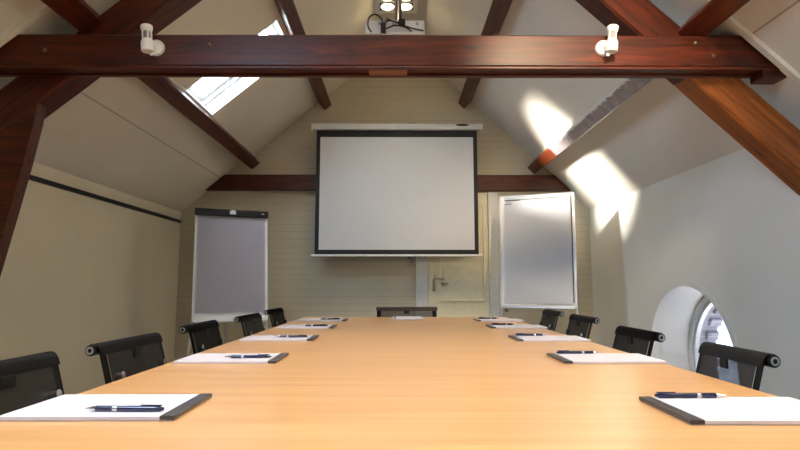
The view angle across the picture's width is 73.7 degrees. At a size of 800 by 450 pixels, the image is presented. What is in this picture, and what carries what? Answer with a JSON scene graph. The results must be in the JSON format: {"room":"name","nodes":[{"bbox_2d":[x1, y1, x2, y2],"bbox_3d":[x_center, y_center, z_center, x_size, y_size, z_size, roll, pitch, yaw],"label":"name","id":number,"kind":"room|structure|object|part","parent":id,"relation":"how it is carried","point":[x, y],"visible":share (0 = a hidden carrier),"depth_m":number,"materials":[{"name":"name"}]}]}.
{"room":"conference room","nodes":[
{"label":"conference room","id":0,"kind":"room"},
{"bbox_2d":[0,162,180,393],"bbox_3d":[-2.526,0.280,1.665,0.300,1.780,8.400,0,-6,0],"label":"wall","id":1,"kind":"structure","parent":0,"point":[79,271],"depth_m":4.00,"materials":[{"name":"beige paint"}]},
{"bbox_2d":[29,175,180,222],"bbox_3d":[-2.365,-0.480,1.888,0.022,0.032,7.870,0,-6,0],"label":"hanging rail","id":2,"kind":"object","parent":1,"relation":"attached to","point":[32,177],"visible":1,"depth_m":4.15,"materials":[{"name":"black plastic"}]},
{"bbox_2d":[0,0,393,211],"bbox_3d":[-1.381,-1.599,1.885,2.822,2.420,8.400,0,-6,0],"label":"ceiling","id":3,"kind":"structure","parent":0,"point":[117,133],"depth_m":4.17,"materials":[{"name":"paint"}]},
{"bbox_2d":[0,3,51,46],"bbox_3d":[-1.177,-1.503,2.641,2.354,1.973,0.033,0,-6,0],"label":"trim","id":4,"kind":"structure","parent":3,"relation":"attached to","point":[43,9],"depth_m":2.57,"materials":[{"name":"beige paint"}]},
{"bbox_2d":[41,0,259,168],"bbox_3d":[-1.613,-1.162,1.834,0.171,0.174,8.180,0,-6,0],"label":"rafter","id":5,"kind":"structure","parent":3,"relation":"attached to","point":[78,13],"depth_m":3.71,"materials":[{"name":"brown wood"}]},
{"bbox_2d":[186,19,283,114],"bbox_3d":[-1.351,-1.317,4.318,0.829,0.740,0.579,0,-6,0],"label":"window","id":6,"kind":"structure","parent":3,"relation":"attached to","point":[222,91],"depth_m":4.56,"materials":[{"name":"glass"}]},
{"bbox_3d":[-1.386,-1.359,4.323,0.832,0.045,0.500,-40,-5,-4],"label":"sash","id":7,"kind":"part","parent":6,"relation":"part of","materials":[{"name":"white paint"}]},
{"bbox_2d":[274,0,330,109],"bbox_3d":[-0.822,-1.825,1.913,0.153,0.157,8.180,0,-6,0],"label":"rafter","id":8,"kind":"structure","parent":3,"relation":"attached to","point":[287,9],"depth_m":4.13,"materials":[{"name":"brown wood"}]},
{"bbox_2d":[365,0,424,34],"bbox_3d":[-0.031,-1.708,3.378,0.356,1.164,0.338,0,-6,0],"label":"projector","id":9,"kind":"object","parent":3,"relation":"hanging from","point":[398,26],"visible":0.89,"depth_m":3.20,"materials":[{"name":"white plastic"}]},
{"bbox_2d":[375,0,417,12],"bbox_3d":[-0.032,-2.146,4.913,0.390,0.210,0.390,0,-6,0],"label":"ceiling lamp","id":10,"kind":"object","parent":3,"relation":"attached to","point":[382,6],"visible":0.85,"depth_m":4.97,"materials":[{"name":"white paint"}]},
{"bbox_3d":[-0.117,-2.039,4.985,0.118,0.014,0.118,0,-6,0],"label":"bulb","id":11,"kind":"part","parent":10,"relation":"part of","materials":[{"name":"white glass"}]},
{"bbox_3d":[0.051,-2.039,4.986,0.118,0.014,0.118,0,-6,0],"label":"bulb","id":12,"kind":"part","parent":10,"relation":"part of","materials":[{"name":"white glass"}]},
{"bbox_2d":[174,78,594,360],"bbox_3d":[-0.159,-0.272,5.943,5.080,3.841,0.150,0,-6,0],"label":"wall","id":13,"kind":"structure","parent":0,"point":[302,284],"depth_m":5.84,"materials":[{"name":"beige brick"}]},
{"bbox_2d":[168,77,254,155],"bbox_3d":[-1.606,-0.949,4.421,0.029,0.030,3.009,0,-6,0],"label":"trim","id":14,"kind":"structure","parent":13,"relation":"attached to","point":[172,79],"depth_m":4.41,"materials":[{"name":"beige paint"}]},
{"bbox_2d":[206,174,570,191],"bbox_3d":[-0.126,-0.459,5.844,3.975,0.174,0.086,0,-6,0],"label":"beam","id":15,"kind":"structure","parent":13,"relation":"attached to","point":[231,182],"depth_m":5.80,"materials":[{"name":"brown wood"}]},
{"bbox_2d":[311,123,482,258],"bbox_3d":[-0.032,-0.357,5.755,1.836,1.457,0.242,0,-6,0],"label":"projection screen","id":16,"kind":"object","parent":13,"relation":"attached to","point":[409,190],"visible":1,"depth_m":5.67,"materials":[{"name":"fabric"}]},
{"bbox_2d":[408,112,415,122],"bbox_3d":[0.135,-1.200,5.968,0.085,0.130,0.011,0,-6,0],"label":"blank wall plate","id":17,"kind":"object","parent":13,"relation":"attached to","point":[411,115],"visible":1,"depth_m":5.96,"materials":[{"name":"beige plastic"}]},
{"bbox_2d":[408,258,415,265],"bbox_3d":[0.128,0.396,5.773,0.090,0.085,0.038,0,-6,0],"label":"wall switch","id":18,"kind":"object","parent":13,"relation":"attached to","point":[412,261],"visible":1,"depth_m":5.76,"materials":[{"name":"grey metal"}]},
{"bbox_2d":[416,192,499,316],"bbox_3d":[0.620,0.629,5.724,0.895,2.000,0.088,0,-6,0],"label":"door","id":19,"kind":"structure","parent":13,"relation":"in","point":[457,286],"depth_m":5.75,"materials":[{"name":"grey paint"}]},
{"bbox_3d":[0.408,0.618,5.714,0.116,0.180,0.067,0,-6,0],"label":"handle","id":20,"kind":"part","parent":19,"relation":"part of","materials":[{"name":"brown metal"}]},
{"bbox_3d":[0.675,0.298,5.779,0.489,1.050,0.012,0,-6,0],"label":"panel moulding","id":21,"kind":"part","parent":19,"relation":"part of","materials":[{"name":"beige paint"}]},
{"bbox_3d":[0.675,1.247,5.672,0.489,0.560,0.012,0,-6,0],"label":"panel moulding","id":22,"kind":"part","parent":19,"relation":"part of","materials":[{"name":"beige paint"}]},
{"bbox_2d":[532,78,622,160],"bbox_3d":[1.488,-0.896,4.432,0.030,0.030,3.009,0,-6,0],"label":"trim","id":23,"kind":"structure","parent":13,"relation":"attached to","point":[616,82],"depth_m":4.33,"materials":[{"name":"beige paint"}]},
{"bbox_2d":[402,0,799,208],"bbox_3d":[1.407,-1.473,1.886,2.754,2.647,8.400,0,-6,0],"label":"ceiling","id":24,"kind":"structure","parent":0,"point":[657,134],"depth_m":4.07,"materials":[{"name":"paint"}]},
{"bbox_2d":[458,0,512,107],"bbox_3d":[0.753,-1.843,1.924,0.154,0.156,8.180,0,-6,0],"label":"rafter","id":25,"kind":"structure","parent":24,"relation":"attached to","point":[498,11],"depth_m":4.16,"materials":[{"name":"brown wood"}]},
{"bbox_2d":[527,0,749,173],"bbox_3d":[1.519,-1.108,1.845,0.172,0.173,8.180,0,-6,0],"label":"rafter","id":26,"kind":"structure","parent":24,"relation":"attached to","point":[713,13],"depth_m":3.50,"materials":[{"name":"brown wood"}]},
{"bbox_2d":[589,126,799,399],"bbox_3d":[2.284,0.268,1.694,0.360,1.810,8.400,0,-6,0],"label":"wall","id":27,"kind":"structure","parent":0,"point":[728,225],"depth_m":3.61,"materials":[{"name":"paint"}]},
{"bbox_2d":[648,280,737,347],"bbox_3d":[2.090,0.713,3.896,0.004,0.620,1.240,0,-6,0],"label":"trim","id":28,"kind":"structure","parent":27,"relation":"attached to","point":[679,283],"depth_m":3.74,"materials":[{"name":"paint"}]},
{"bbox_2d":[688,296,712,371],"bbox_3d":[2.427,0.875,3.880,0.050,0.853,1.146,0,-6,0],"label":"window","id":29,"kind":"structure","parent":27,"relation":"in","point":[705,305],"depth_m":4.36,"materials":[{"name":"grey paint"}]},
{"bbox_2d":[700,0,799,85],"bbox_3d":[1.079,-1.501,2.654,2.015,1.926,0.033,0,-6,0],"label":"trim","id":30,"kind":"structure","parent":27,"relation":"attached to","point":[731,21],"depth_m":2.58,"materials":[{"name":"beige paint"}]},
{"bbox_2d":[699,305,722,353],"bbox_3d":[2.545,0.268,1.695,0.159,1.810,8.400,0,-6,0],"label":"wall","id":31,"kind":"structure","parent":0,"point":[709,331],"depth_m":4.36,"materials":[{"name":"grey brick"}]},
{"bbox_3d":[-0.136,1.265,1.567,5.680,0.200,8.600,0,-6,0],"label":"floor","id":32,"kind":"structure","parent":0,"visible":0},
{"bbox_2d":[0,103,46,275],"bbox_3d":[-2.097,0.310,2.620,0.555,1.935,0.070,0,-6,0],"label":"timber post","id":33,"kind":"object","parent":32,"relation":"on","point":[19,140],"visible":0.78,"depth_m":2.67,"materials":[{"name":"brown wood"}]},
{"bbox_2d":[0,0,201,129],"bbox_3d":[-1.167,-1.273,2.841,2.376,2.223,0.154,0,-6,0],"label":"rafter","id":34,"kind":"object","parent":33,"relation":"on","point":[125,17],"visible":0.57,"depth_m":2.74,"materials":[{"name":"brown wood"}]},
{"bbox_2d":[0,34,786,84],"bbox_3d":[-0.079,-0.827,2.666,3.990,0.210,0.129,0,-6,0],"label":"tie beam","id":35,"kind":"structure","parent":34,"relation":"attached to","point":[71,55],"depth_m":2.62,"materials":[{"name":"brown wood"}]},
{"bbox_2d":[140,23,164,55],"bbox_3d":[-1.198,-0.886,2.570,0.099,0.151,0.079,0,-6,0],"label":"spotlight","id":36,"kind":"object","parent":35,"relation":"attached to","point":[148,46],"visible":1,"depth_m":2.55,"materials":[{"name":"white plastic"}]},
{"bbox_3d":[-1.215,-0.911,2.562,0.041,0.054,0.037,-1,-7,9],"label":"post","id":37,"kind":"part","parent":36,"relation":"part of","materials":[{"name":"white plastic"}]},
{"bbox_3d":[-1.215,-0.911,2.562,0.033,0.042,0.029,0,-6,0],"label":"lamp glass","id":38,"kind":"part","parent":36,"relation":"part of","materials":[{"name":"white glass"}]},
{"bbox_2d":[595,24,618,56],"bbox_3d":[1.007,-0.887,2.582,0.099,0.151,0.079,0,-6,0],"label":"spotlight","id":39,"kind":"object","parent":35,"relation":"attached to","point":[603,48],"visible":1,"depth_m":2.56,"materials":[{"name":"white plastic"}]},
{"bbox_3d":[1.025,-0.913,2.574,0.041,0.054,0.037,-1,-7,9],"label":"post","id":40,"kind":"part","parent":39,"relation":"part of","materials":[{"name":"white ceramic"}]},
{"bbox_3d":[1.025,-0.912,2.575,0.033,0.042,0.029,0,-6,0],"label":"lamp glass","id":41,"kind":"part","parent":39,"relation":"part of","materials":[{"name":"white glass"}]},
{"bbox_2d":[675,78,799,195],"bbox_3d":[1.783,-0.522,2.772,0.621,0.725,0.153,0,-6,-1],"label":"brace","id":42,"kind":"object","parent":35,"relation":"attached to","point":[749,119],"visible":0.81,"depth_m":2.71,"materials":[{"name":"brown wood"}]},
{"bbox_2d":[575,0,683,84],"bbox_3d":[0.813,-1.565,2.885,1.569,1.632,0.155,0,-6,0],"label":"rafter","id":43,"kind":"object","parent":42,"relation":"on","point":[633,17],"visible":0.52,"depth_m":2.76,"materials":[{"name":"brown wood"}]},
{"bbox_2d":[0,351,63,414],"bbox_3d":[-0.549,0.701,1.113,0.665,0.818,0.567,0,-6,0],"label":"chair","id":44,"kind":"object","parent":32,"relation":"on","point":[28,380],"visible":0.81,"depth_m":1.20,"materials":[{"name":"black"}]},
{"bbox_3d":[-0.796,0.468,1.115,0.093,0.314,0.316,0,-6,0],"label":"backrest","id":45,"kind":"part","parent":44,"relation":"part of","materials":[{"name":"black fabric"}]},
{"bbox_3d":[-0.564,0.518,1.283,0.581,0.412,0.034,0,-6,0],"label":"rail","id":46,"kind":"part","parent":44,"relation":"part of","materials":[{"name":"black plastic"}]},
{"bbox_2d":[85,332,166,383],"bbox_3d":[-0.535,0.760,1.639,0.665,0.818,0.567,0,-6,1],"label":"chair","id":47,"kind":"object","parent":32,"relation":"on","point":[129,356],"visible":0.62,"depth_m":1.61,"materials":[{"name":"black metal"}]},
{"bbox_3d":[-0.551,0.539,1.469,0.581,0.412,0.034,0,-6,1],"label":"rail","id":48,"kind":"part","parent":47,"relation":"part of","materials":[{"name":"black plastic"}]},
{"bbox_3d":[-0.782,0.528,1.645,0.093,0.314,0.316,0,-6,1],"label":"backrest","id":49,"kind":"part","parent":47,"relation":"part of","materials":[{"name":"black fabric"}]},
{"bbox_3d":[-0.547,0.578,1.809,0.581,0.412,0.034,0,-6,1],"label":"rail","id":50,"kind":"part","parent":47,"relation":"part of","materials":[{"name":"black plastic"}]},
{"bbox_2d":[179,320,223,353],"bbox_3d":[-0.567,0.839,2.335,0.665,0.818,0.567,0,-6,-1],"label":"chair","id":51,"kind":"object","parent":32,"relation":"on","point":[206,334],"visible":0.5,"depth_m":2.31,"materials":[{"name":"black metal"}]},
{"bbox_3d":[-0.576,0.618,2.165,0.581,0.412,0.034,0,-6,-1],"label":"rail","id":52,"kind":"part","parent":51,"relation":"part of","materials":[{"name":"black plastic"}]},
{"bbox_3d":[-0.813,0.606,2.333,0.093,0.314,0.316,0,-6,-1],"label":"backrest","id":53,"kind":"part","parent":51,"relation":"part of","materials":[{"name":"black"}]},
{"bbox_2d":[186,208,267,356],"bbox_3d":[-1.609,0.706,4.981,0.773,1.680,0.678,3,-7,-24],"label":"flip chart","id":54,"kind":"object","parent":32,"relation":"on","point":[230,258],"visible":0.94,"depth_m":4.84,"materials":[{"name":"metal"}]},
{"bbox_3d":[-1.808,0.892,4.614,0.026,1.207,0.225,0,-6,2],"label":"leg","id":55,"kind":"part","parent":54,"relation":"part of","materials":[{"name":"metal"}]},
{"bbox_3d":[-1.647,0.916,5.042,0.025,1.260,0.478,3,-7,-24],"label":"leg","id":56,"kind":"part","parent":54,"relation":"part of","materials":[{"name":"metal"}]},
{"bbox_3d":[-1.538,0.360,4.861,0.647,1.009,0.190,3,-7,-24],"label":"board frame","id":57,"kind":"part","parent":54,"relation":"part of","materials":[{"name":"white paint"}]},
{"bbox_2d":[193,318,266,322],"bbox_3d":[-1.489,0.841,4.698,0.615,0.032,0.060,3,-7,-24],"label":"tray","id":58,"kind":"object","parent":54,"relation":"on","point":[195,320],"depth_m":4.64,"materials":[{"name":"white paint"}]},
{"bbox_2d":[234,313,265,336],"bbox_3d":[-0.534,0.910,2.955,0.665,0.818,0.567,0,-6,2],"label":"chair","id":59,"kind":"object","parent":32,"relation":"on","point":[253,323],"visible":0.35,"depth_m":2.94,"materials":[{"name":"black metal"}]},
{"bbox_3d":[-0.554,0.689,2.786,0.581,0.412,0.034,0,-6,2],"label":"rail","id":60,"kind":"part","parent":59,"relation":"part of","materials":[{"name":"black plastic"}]},
{"bbox_3d":[-0.781,0.677,2.966,0.093,0.314,0.316,0,-6,2],"label":"backrest","id":61,"kind":"part","parent":59,"relation":"part of","materials":[{"name":"black fabric"}]},
{"bbox_2d":[263,308,286,327],"bbox_3d":[-0.568,0.994,3.700,0.665,0.818,0.567,0,-6,2],"label":"chair","id":62,"kind":"object","parent":32,"relation":"on","point":[277,314],"visible":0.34,"depth_m":3.69,"materials":[{"name":"black metal"}]},
{"bbox_3d":[-0.816,0.762,3.711,0.093,0.314,0.316,0,-6,2],"label":"backrest","id":63,"kind":"part","parent":62,"relation":"part of","materials":[{"name":"black"}]},
{"bbox_2d":[0,317,799,449],"bbox_3d":[0.046,0.856,2.153,1.527,0.741,3.710,0,-6,0],"label":"conference table","id":64,"kind":"object","parent":32,"relation":"on","point":[365,383],"visible":0.94,"depth_m":1.14,"materials":[{"name":"brown wood"}]},
{"bbox_2d":[0,393,211,420],"bbox_3d":[-0.554,0.351,1.034,0.312,0.009,0.197,0,-6,0],"label":"notepad","id":65,"kind":"object","parent":64,"relation":"on","point":[66,407],"visible":0.98,"depth_m":1.01,"materials":[{"name":"white paper"}]},
{"bbox_2d":[85,405,163,411],"bbox_3d":[-0.505,0.335,0.976,0.146,0.012,0.011,0,-6,2],"label":"pen","id":66,"kind":"object","parent":65,"relation":"on","point":[143,408],"visible":1,"depth_m":0.97,"materials":[{"name":"blue paint"}]},
{"bbox_2d":[173,353,288,363],"bbox_3d":[-0.534,0.428,1.717,0.312,0.009,0.197,0,-6,0],"label":"notepad","id":67,"kind":"object","parent":64,"relation":"on","point":[198,358],"visible":1,"depth_m":1.66,"materials":[{"name":"white paper"}]},
{"bbox_2d":[224,354,270,357],"bbox_3d":[-0.483,0.416,1.692,0.146,0.012,0.011,0,-6,-3],"label":"pen","id":68,"kind":"object","parent":67,"relation":"on","point":[258,355],"visible":1,"depth_m":1.69,"materials":[{"name":"blue paint"}]},
{"bbox_2d":[239,335,318,340],"bbox_3d":[-0.530,0.503,2.373,0.312,0.009,0.197,0,-6,0],"label":"notepad","id":69,"kind":"object","parent":64,"relation":"on","point":[252,337],"visible":0.97,"depth_m":2.32,"materials":[{"name":"white paper"}]},
{"bbox_2d":[275,335,307,336],"bbox_3d":[-0.482,0.493,2.367,0.146,0.012,0.011,0,-6,0],"label":"pen","id":70,"kind":"object","parent":69,"relation":"on","point":[277,335],"visible":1,"depth_m":2.36,"materials":[{"name":"blue paint"}]},
{"bbox_2d":[277,325,336,328],"bbox_3d":[-0.523,0.577,3.029,0.312,0.009,0.197,0,-6,0],"label":"notepad","id":71,"kind":"object","parent":64,"relation":"on","point":[282,326],"visible":0.98,"depth_m":2.93,"materials":[{"name":"white paper"}]},
{"bbox_2d":[302,324,327,325],"bbox_3d":[-0.480,0.566,3.013,0.146,0.012,0.011,0,-6,0],"label":"pen","id":72,"kind":"object","parent":71,"relation":"on","point":[306,324],"visible":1,"depth_m":3.01,"materials":[{"name":"blue paint"}]},
{"bbox_2d":[298,318,347,321],"bbox_3d":[-0.517,0.645,3.625,0.312,0.009,0.197,0,-6,0],"label":"notepad","id":73,"kind":"object","parent":64,"relation":"on","point":[344,319],"visible":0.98,"depth_m":3.53,"materials":[{"name":"white paper"}]},
{"bbox_2d":[320,318,339,319],"bbox_3d":[-0.477,0.633,3.599,0.146,0.012,0.011,0,-6,0],"label":"pen","id":74,"kind":"object","parent":73,"relation":"on","point":[320,318],"visible":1,"depth_m":3.60,"materials":[{"name":"blue paint"}]},
{"bbox_2d":[393,316,422,319],"bbox_3d":[0.053,0.669,3.843,0.213,0.009,0.312,0,-6,0],"label":"notepad","id":75,"kind":"object","parent":64,"relation":"on","point":[397,317],"visible":1,"depth_m":3.73,"materials":[{"name":"white paper"}]},
{"bbox_2d":[473,318,524,321],"bbox_3d":[0.665,0.643,3.612,0.312,0.009,0.197,0,-6,0],"label":"notepad","id":76,"kind":"object","parent":64,"relation":"on","point":[475,319],"visible":1,"depth_m":3.52,"materials":[{"name":"white paper"}]},
{"bbox_2d":[478,317,497,318],"bbox_3d":[0.611,0.641,3.675,0.146,0.012,0.011,0,-6,0],"label":"pen","id":77,"kind":"object","parent":76,"relation":"on","point":[479,317],"visible":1,"depth_m":3.67,"materials":[{"name":"blue paint"}]},
{"bbox_2d":[486,324,547,328],"bbox_3d":[0.659,0.578,3.035,0.312,0.009,0.197,0,-6,0],"label":"notepad","id":78,"kind":"object","parent":64,"relation":"on","point":[487,325],"visible":1,"depth_m":2.98,"materials":[{"name":"white paper"}]},
{"bbox_2d":[491,323,514,324],"bbox_3d":[0.604,0.577,3.108,0.146,0.012,0.011,0,-6,0],"label":"pen","id":79,"kind":"object","parent":78,"relation":"on","point":[492,323],"visible":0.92,"depth_m":3.10,"materials":[{"name":"blue paint"}]},
{"bbox_2d":[508,335,590,341],"bbox_3d":[0.654,0.501,2.360,0.312,0.009,0.197,0,-6,0],"label":"notepad","id":80,"kind":"object","parent":64,"relation":"on","point":[517,338],"visible":1,"depth_m":2.30,"materials":[{"name":"white paper"}]},
{"bbox_2d":[515,333,546,335],"bbox_3d":[0.600,0.502,2.443,0.146,0.012,0.011,0,-6,-2],"label":"pen","id":81,"kind":"object","parent":80,"relation":"on","point":[516,334],"visible":1,"depth_m":2.44,"materials":[{"name":"blue paint"}]},
{"bbox_2d":[547,353,666,363],"bbox_3d":[0.654,0.428,1.714,0.312,0.009,0.197,0,-6,0],"label":"notepad","id":82,"kind":"object","parent":64,"relation":"on","point":[596,358],"visible":1,"depth_m":1.68,"materials":[{"name":"white paper"}]},
{"bbox_2d":[556,350,597,353],"bbox_3d":[0.600,0.428,1.798,0.146,0.012,0.011,0,-6,-3],"label":"pen","id":83,"kind":"object","parent":82,"relation":"on","point":[558,351],"visible":1,"depth_m":1.79,"materials":[{"name":"blue paint"}]},
{"bbox_2d":[639,396,799,424],"bbox_3d":[0.650,0.348,1.006,0.312,0.009,0.197,0,-6,0],"label":"notepad","id":84,"kind":"object","parent":64,"relation":"on","point":[720,410],"visible":1,"depth_m":0.99,"materials":[{"name":"white paper"}]},
{"bbox_2d":[654,392,725,397],"bbox_3d":[0.596,0.349,1.094,0.146,0.012,0.011,0,-6,0],"label":"pen","id":85,"kind":"object","parent":84,"relation":"on","point":[659,394],"visible":1,"depth_m":1.09,"materials":[{"name":"blue paint"}]},
{"bbox_2d":[376,307,437,316],"bbox_3d":[0.078,1.024,3.923,0.567,0.810,0.665,0,-6,0],"label":"chair","id":86,"kind":"object","parent":32,"relation":"on","point":[381,311],"visible":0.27,"depth_m":4.25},
{"bbox_3d":[0.054,0.823,4.194,0.416,0.311,0.093,0,-6,0],"label":"backrest","id":87,"kind":"part","parent":86,"relation":"part of","materials":[{"name":"black fabric"}]},
{"bbox_2d":[499,192,578,316],"bbox_3d":[1.367,0.642,5.158,0.823,1.847,0.678,-3,-7,23],"label":"whiteboard","id":88,"kind":"object","parent":32,"relation":"on","point":[538,266],"visible":0.88,"depth_m":4.98,"materials":[{"name":"plastic"}]},
{"bbox_2d":[501,305,575,308],"bbox_3d":[1.256,0.753,4.876,0.665,0.029,0.060,-3,-7,23],"label":"tray","id":89,"kind":"object","parent":88,"relation":"on","point":[502,306],"depth_m":4.85,"materials":[{"name":"metal"}]},
{"bbox_2d":[539,309,564,330],"bbox_3d":[0.698,0.967,3.456,0.665,0.818,0.539,0,-6,0],"label":"chair","id":90,"kind":"object","parent":32,"relation":"on","point":[548,319],"visible":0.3,"depth_m":3.48,"materials":[{"name":"black metal"}]},
{"bbox_3d":[0.945,0.739,3.504,0.093,0.314,0.300,0,-6,0],"label":"backrest","id":91,"kind":"part","parent":90,"relation":"part of","materials":[{"name":"black"}]},
{"bbox_2d":[565,314,599,338],"bbox_3d":[0.681,0.894,2.820,0.665,0.818,0.539,0,-6,0],"label":"chair","id":92,"kind":"object","parent":32,"relation":"on","point":[578,325],"visible":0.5,"depth_m":2.85,"materials":[{"name":"black metal"}]},
{"bbox_3d":[0.928,0.666,2.868,0.093,0.314,0.300,0,-6,0],"label":"backrest","id":93,"kind":"part","parent":92,"relation":"part of","materials":[{"name":"black fabric"}]},
{"bbox_3d":[0.696,0.679,2.702,0.581,0.412,0.032,0,-6,0],"label":"rail","id":94,"kind":"part","parent":92,"relation":"part of","materials":[{"name":"black plastic"}]},
{"bbox_2d":[611,326,664,356],"bbox_3d":[0.581,0.794,1.937,0.665,0.818,0.488,0,-6,0],"label":"chair","id":95,"kind":"object","parent":32,"relation":"on","point":[627,339],"visible":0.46,"depth_m":1.97,"materials":[{"name":"black metal"}]},
{"bbox_3d":[0.828,0.566,1.984,0.093,0.314,0.272,0,-6,0],"label":"backrest","id":96,"kind":"part","parent":95,"relation":"part of","materials":[{"name":"black"}]},
{"bbox_3d":[0.596,0.581,1.833,0.581,0.412,0.029,0,-6,0],"label":"rail","id":97,"kind":"part","parent":95,"relation":"part of","materials":[{"name":"black plastic"}]},
{"bbox_2d":[696,342,780,390],"bbox_3d":[0.571,0.728,1.349,0.665,0.818,0.420,0,-6,1],"label":"chair","id":98,"kind":"object","parent":32,"relation":"on","point":[736,365],"visible":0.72,"depth_m":1.37,"materials":[{"name":"black metal"}]},
{"bbox_3d":[0.587,0.544,1.513,0.581,0.412,0.025,0,-6,1],"label":"rail","id":99,"kind":"part","parent":98,"relation":"part of","materials":[{"name":"black plastic"}]},
{"bbox_3d":[0.819,0.498,1.389,0.093,0.314,0.234,0,-6,1],"label":"backrest","id":100,"kind":"part","parent":98,"relation":"part of","materials":[{"name":"black fabric"}]},
{"bbox_3d":[0.584,0.516,1.262,0.581,0.412,0.025,0,-6,1],"label":"rail","id":101,"kind":"part","parent":98,"relation":"part of","materials":[{"name":"black plastic"}]},
{"label":"outside","id":102,"kind":"structure","parent":0,"visible":0},
{"bbox_3d":[0.000,5.048,-0.573,80.000,0.200,80.000,0,-6,0],"label":"ground","id":103,"kind":"structure","parent":102,"visible":0},
{"bbox_2d":[716,321,732,345],"bbox_3d":[7.522,-4.171,5.548,7.300,19.500,62.400,0,-6,0],"label":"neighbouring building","id":104,"kind":"structure","parent":103,"relation":"on","point":[724,338],"depth_m":6.70,"materials":[{"name":"white"}]}
]}

